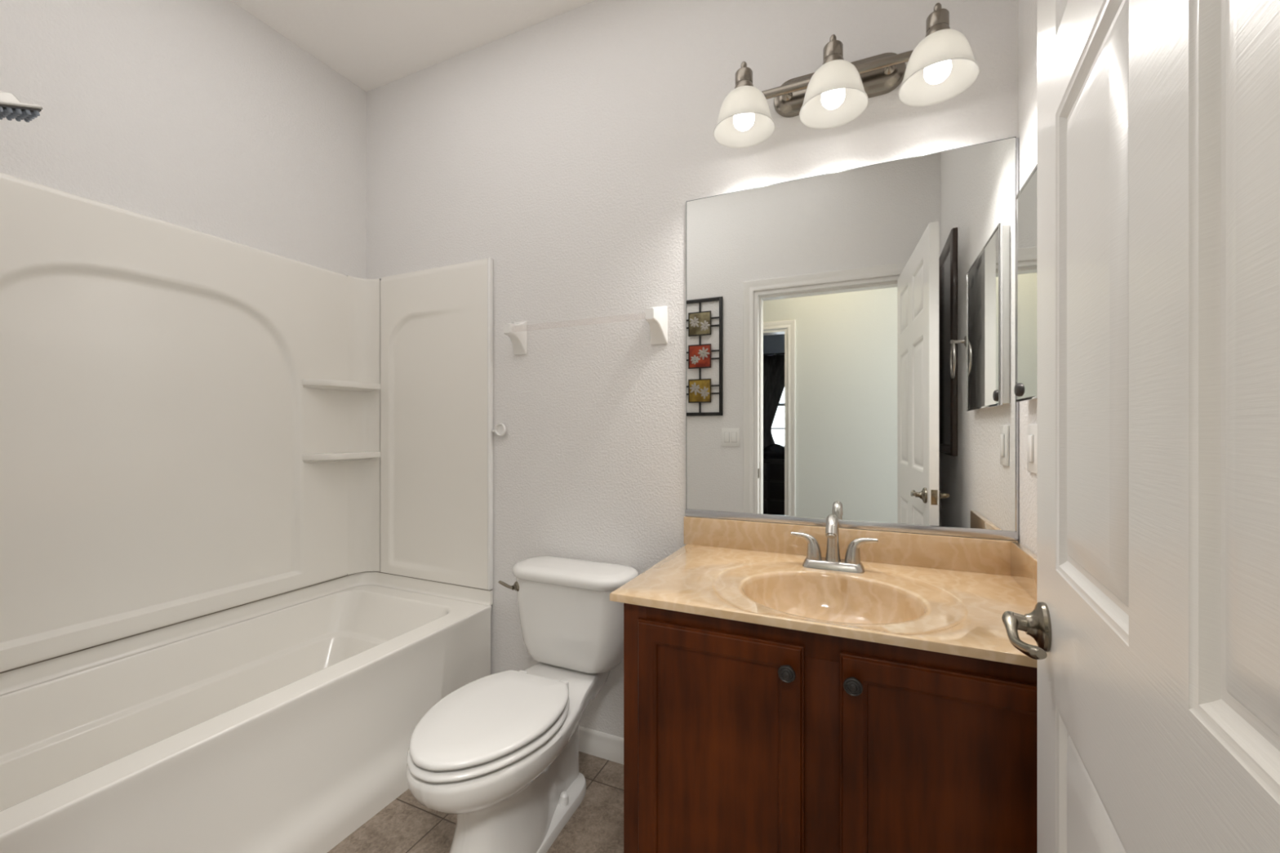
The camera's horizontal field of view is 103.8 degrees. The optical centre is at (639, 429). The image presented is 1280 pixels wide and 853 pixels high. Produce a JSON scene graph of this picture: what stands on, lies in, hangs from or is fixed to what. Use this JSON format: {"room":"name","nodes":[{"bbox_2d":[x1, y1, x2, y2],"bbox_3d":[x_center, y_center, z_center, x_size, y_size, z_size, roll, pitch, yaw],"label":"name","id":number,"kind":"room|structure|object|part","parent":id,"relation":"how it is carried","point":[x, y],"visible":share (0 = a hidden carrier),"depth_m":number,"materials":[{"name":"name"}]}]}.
{"room":"bathroom","nodes":[
{"label":"bathroom","id":0,"kind":"room"},
{"bbox_2d":[0,0,366,279],"bbox_3d":[-1.636,-0.197,1.750,0.100,2.809,1.630,0,0,24],"label":"wall","id":1,"kind":"structure","parent":0,"point":[198,115],"depth_m":1.76,"materials":[{"name":"white paint"}]},
{"bbox_2d":[0,172,493,673],"bbox_3d":[-1.261,-0.023,1.528,0.762,1.364,1.525,0,0,24],"label":"tub surround","id":2,"kind":"object","parent":1,"relation":"attached to","point":[189,419],"visible":1,"depth_m":1.79,"materials":[{"name":"white plastic"}]},
{"bbox_2d":[302,451,380,462],"bbox_3d":[-1.298,0.119,2.201,0.092,0.036,0.306,0,0,24],"label":"corner shelf","id":3,"kind":"object","parent":2,"relation":"attached to","point":[307,456],"depth_m":2.17,"materials":[{"name":"white plastic"}]},
{"bbox_2d":[302,378,380,391],"bbox_3d":[-1.298,-0.193,2.201,0.092,0.036,0.306,0,0,24],"label":"corner shelf","id":4,"kind":"object","parent":2,"relation":"attached to","point":[308,384],"depth_m":2.17,"materials":[{"name":"white plastic"}]},
{"bbox_3d":[-0.905,-0.024,2.193,0.630,1.358,0.020,0,0,24],"label":"panel","id":5,"kind":"part","parent":2,"relation":"part of","materials":[{"name":"white plastic"}]},
{"bbox_3d":[-0.613,-0.024,2.059,0.014,1.360,0.026,0,0,24],"label":"edge trim","id":6,"kind":"part","parent":2,"relation":"part of","materials":[{"name":"white plastic"}]},
{"bbox_2d":[231,0,595,92],"bbox_3d":[-0.008,-1.652,0.300,4.260,0.100,2.940,0,0,24],"label":"ceiling","id":7,"kind":"structure","parent":0,"point":[372,44],"depth_m":2.00,"materials":[{"name":"white paint"}]},
{"bbox_2d":[327,751,623,852],"bbox_3d":[-0.008,1.257,0.300,4.260,0.100,2.940,0,0,24],"label":"floor","id":8,"kind":"structure","parent":0,"point":[405,825],"depth_m":1.53,"materials":[{"name":"beige tile"}]},
{"bbox_2d":[0,571,493,852],"bbox_3d":[-1.259,0.933,1.530,0.760,0.548,1.514,0,0,24],"label":"bathtub","id":9,"kind":"object","parent":8,"relation":"on","point":[286,722],"visible":0.95,"depth_m":1.48,"materials":[{"name":"white plastic"}]},
{"bbox_2d":[406,555,639,852],"bbox_3d":[-0.351,0.842,1.514,0.476,0.732,0.774,0,0,24],"label":"toilet","id":10,"kind":"object","parent":8,"relation":"on","point":[499,753],"visible":1,"depth_m":1.43,"materials":[{"name":"white ceramic"}]},
{"bbox_3d":[-0.412,0.805,1.370,0.369,0.016,0.460,0,0,24],"label":"seat","id":11,"kind":"part","parent":10,"relation":"part of","materials":[{"name":"white plastic"}]},
{"bbox_3d":[-0.411,0.778,1.372,0.358,0.022,0.455,0,0,24],"label":"lid","id":12,"kind":"part","parent":10,"relation":"part of","materials":[{"name":"white plastic"}]},
{"bbox_3d":[-0.470,0.544,1.762,0.057,0.026,0.018,0,0,16],"label":"lever","id":13,"kind":"part","parent":10,"relation":"part of","materials":[{"name":"silver metal"}]},
{"bbox_3d":[-0.438,0.552,1.765,0.035,0.035,0.024,0,0,36],"label":"flush handle","id":14,"kind":"part","parent":10,"relation":"part of","materials":[{"name":"silver metal"}]},
{"bbox_3d":[-0.231,0.667,1.774,0.432,0.299,0.189,0,0,24],"label":"tank","id":15,"kind":"part","parent":10,"relation":"part of","materials":[{"name":"white ceramic"}]},
{"bbox_3d":[-0.234,0.499,1.768,0.470,0.046,0.215,0,0,24],"label":"tank lid","id":16,"kind":"part","parent":10,"relation":"part of","materials":[{"name":"white ceramic"}]},
{"bbox_2d":[623,603,1037,852],"bbox_3d":[0.472,0.807,1.248,0.898,0.800,0.592,0,0,24],"label":"vanity cabinet","id":17,"kind":"object","parent":8,"relation":"on","point":[740,736],"visible":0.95,"depth_m":1.02,"materials":[{"name":"brown wood"}]},
{"bbox_3d":[0.166,0.769,1.105,0.272,0.552,0.006,0,0,24],"label":"door panel","id":18,"kind":"part","parent":17,"relation":"part of","materials":[{"name":"brown wood"}]},
{"bbox_3d":[0.165,0.769,1.103,0.372,0.652,0.018,0,0,24],"label":"door frame","id":19,"kind":"part","parent":17,"relation":"part of","materials":[{"name":"brown wood"}]},
{"bbox_3d":[0.298,0.491,1.018,0.035,0.035,0.028,0,0,24],"label":"knob","id":20,"kind":"part","parent":17,"relation":"part of","materials":[{"name":"grey metal"}]},
{"bbox_2d":[609,515,1037,667],"bbox_3d":[0.463,0.413,1.270,0.935,0.234,0.577,0,0,24],"label":"countertop","id":21,"kind":"structure","parent":17,"relation":"on","point":[947,594],"depth_m":1.31,"materials":[{"name":"beige stone"}]},
{"bbox_2d":[791,514,878,573],"bbox_3d":[0.536,0.313,1.398,0.231,0.156,0.130,0,0,24],"label":"faucet","id":22,"kind":"object","parent":21,"relation":"on","point":[833,561],"visible":1,"depth_m":1.40,"materials":[{"name":"silver metal"}]},
{"bbox_3d":[0.482,0.336,1.456,0.086,0.076,0.043,0,0,24],"label":"handle","id":23,"kind":"part","parent":22,"relation":"part of","materials":[{"name":"silver metal"}]},
{"bbox_3d":[0.533,0.304,1.393,0.043,0.140,0.118,0,0,24],"label":"spout","id":24,"kind":"part","parent":22,"relation":"part of","materials":[{"name":"silver metal"}]},
{"bbox_3d":[0.548,0.380,1.427,0.164,0.021,0.068,0,0,24],"label":"plate","id":25,"kind":"part","parent":22,"relation":"part of","materials":[{"name":"silver metal"}]},
{"bbox_3d":[0.615,0.336,1.397,0.086,0.076,0.043,0,0,24],"label":"handle","id":26,"kind":"part","parent":22,"relation":"part of","materials":[{"name":"silver metal"}]},
{"bbox_3d":[0.410,0.491,0.967,0.035,0.035,0.028,0,0,24],"label":"knob","id":27,"kind":"part","parent":17,"relation":"part of","materials":[{"name":"grey metal"}]},
{"bbox_3d":[0.567,0.769,0.922,0.372,0.652,0.018,0,0,24],"label":"door frame","id":28,"kind":"part","parent":17,"relation":"part of","materials":[{"name":"brown wood"}]},
{"bbox_3d":[0.568,0.769,0.924,0.272,0.552,0.006,0,0,24],"label":"door panel","id":29,"kind":"part","parent":17,"relation":"part of","materials":[{"name":"brown wood"}]},
{"bbox_2d":[366,0,1018,737],"bbox_3d":[-0.077,-0.197,1.887,2.632,2.809,0.100,0,0,24],"label":"wall","id":30,"kind":"structure","parent":0,"point":[568,151],"depth_m":1.86,"materials":[{"name":"white paint"}]},
{"bbox_2d":[491,422,506,435],"bbox_3d":[-0.572,-0.001,2.042,0.073,0.053,0.022,0,0,24],"label":"clip","id":31,"kind":"object","parent":30,"relation":"attached to","point":[500,428],"visible":1,"depth_m":2.03,"materials":[{"name":"white plastic"}]},
{"bbox_2d":[503,306,667,355],"bbox_3d":[-0.224,-0.367,1.851,0.664,0.132,0.085,0,0,24],"label":"towel bar","id":32,"kind":"object","parent":30,"relation":"attached to","point":[656,317],"visible":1,"depth_m":1.76,"materials":[{"name":"white ceramic"}]},
{"bbox_2d":[578,725,623,764],"bbox_3d":[-0.209,1.164,1.885,0.863,0.087,0.013,0,0,24],"label":"baseboard","id":33,"kind":"structure","parent":30,"relation":"attached to","point":[609,747],"depth_m":1.85,"materials":[{"name":"white paint"}]},
{"bbox_2d":[713,2,979,148],"bbox_3d":[0.549,-0.994,1.419,0.679,0.214,0.239,0,0,24],"label":"vanity light","id":34,"kind":"object","parent":30,"relation":"attached to","point":[943,65],"visible":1,"depth_m":1.40,"materials":[{"name":"white glass"}]},
{"bbox_3d":[0.309,-0.946,1.495,0.063,0.104,0.063,0,0,24],"label":"bulb","id":35,"kind":"part","parent":34,"relation":"part of","materials":[{"name":"white glass"}]},
{"bbox_3d":[0.309,-0.945,1.495,0.180,0.115,0.180,0,0,24],"label":"lamp shade","id":36,"kind":"part","parent":34,"relation":"part of","materials":[{"name":"white glass"}]},
{"bbox_3d":[0.535,-0.946,1.393,0.063,0.104,0.063,0,0,24],"label":"bulb","id":37,"kind":"part","parent":34,"relation":"part of","materials":[{"name":"white glass"}]},
{"bbox_3d":[0.535,-0.945,1.393,0.180,0.115,0.180,0,0,24],"label":"lamp shade","id":38,"kind":"part","parent":34,"relation":"part of","materials":[{"name":"white glass"}]},
{"bbox_3d":[0.593,-1.043,1.516,0.374,0.116,0.027,0,0,24],"label":"plate","id":39,"kind":"part","parent":34,"relation":"part of","materials":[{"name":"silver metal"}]},
{"bbox_3d":[0.764,-0.946,1.290,0.063,0.104,0.063,0,0,24],"label":"bulb","id":40,"kind":"part","parent":34,"relation":"part of","materials":[{"name":"white glass"}]},
{"bbox_3d":[0.764,-0.945,1.290,0.180,0.115,0.180,0,0,24],"label":"lamp shade","id":41,"kind":"part","parent":34,"relation":"part of","materials":[{"name":"white glass"}]},
{"bbox_2d":[683,515,1017,576],"bbox_3d":[0.578,0.343,1.525,0.935,0.094,0.019,0,0,24],"label":"backsplash","id":42,"kind":"structure","parent":30,"relation":"attached to","point":[962,553],"depth_m":1.47,"materials":[{"name":"beige stone"}]},
{"bbox_2d":[684,136,1018,540],"bbox_3d":[0.582,-0.244,1.527,0.932,1.076,0.016,0,0,24],"label":"wall mirror","id":43,"kind":"object","parent":30,"relation":"attached to","point":[851,334],"visible":0.89,"depth_m":1.49,"materials":[{"name":"grey mirror"}]},
{"bbox_2d":[1018,0,1037,555],"bbox_3d":[0.744,-0.197,0.625,0.100,2.809,1.530,0,0,24],"label":"wall","id":44,"kind":"structure","parent":0,"point":[1028,9],"depth_m":1.27,"materials":[{"name":"white paint"}]},
{"bbox_2d":[1013,164,1037,402],"bbox_3d":[0.854,-0.328,1.036,0.034,0.517,0.502,0,0,24],"label":"medicine cabinet","id":45,"kind":"object","parent":44,"relation":"attached to","point":[1025,388],"visible":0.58,"depth_m":1.18,"materials":[{"name":"grey mirror"}]},
{"bbox_3d":[0.933,-0.099,1.243,0.009,0.034,0.034,0,0,24],"label":"knob","id":46,"kind":"part","parent":45,"relation":"part of","materials":[{"name":"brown metal"}]},
{"bbox_2d":[1026,424,1037,473],"bbox_3d":[0.947,0.045,1.212,0.011,0.116,0.078,0,0,24],"label":"light switch","id":47,"kind":"object","parent":44,"relation":"attached to","point":[1032,429],"visible":0.93,"depth_m":1.20,"materials":[{"name":"white plastic"}]},
{"bbox_3d":[0.946,0.045,1.213,0.002,0.067,0.034,0,0,24],"label":"rocker frame","id":48,"kind":"part","parent":47,"relation":"part of","materials":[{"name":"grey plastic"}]},
{"bbox_3d":[-0.097,-0.197,0.101,4.260,2.809,0.115,0,0,24],"label":"wall","id":49,"kind":"structure","parent":0,"visible":0},
{"bbox_2d":[0,92,42,122],"bbox_3d":[-1.486,-0.758,0.998,0.078,0.184,0.379,0,0,24],"label":"shower head","id":50,"kind":"object","parent":49,"relation":"attached to","point":[11,108],"visible":1,"depth_m":1.13},
{"bbox_3d":[-1.440,-0.709,1.098,0.078,0.070,0.160,0,0,24],"label":"head plate","id":51,"kind":"part","parent":50,"relation":"part of","materials":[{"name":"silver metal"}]},
{"bbox_2d":[1001,0,1279,852],"bbox_3d":[0.407,0.179,0.382,0.137,2.033,0.846,0,0,29],"label":"door","id":52,"kind":"structure","parent":49,"relation":"in","point":[1153,624],"depth_m":0.37,"materials":[{"name":"white paint"}]},
{"bbox_3d":[0.508,0.274,0.665,0.036,0.027,0.134,0,0,29],"label":"lever","id":53,"kind":"part","parent":52,"relation":"part of","materials":[{"name":"silver metal"}]},
{"bbox_3d":[0.553,0.273,0.702,0.023,0.066,0.066,0,0,29],"label":"handle","id":54,"kind":"part","parent":52,"relation":"part of","materials":[{"name":"silver metal"}]}
]}

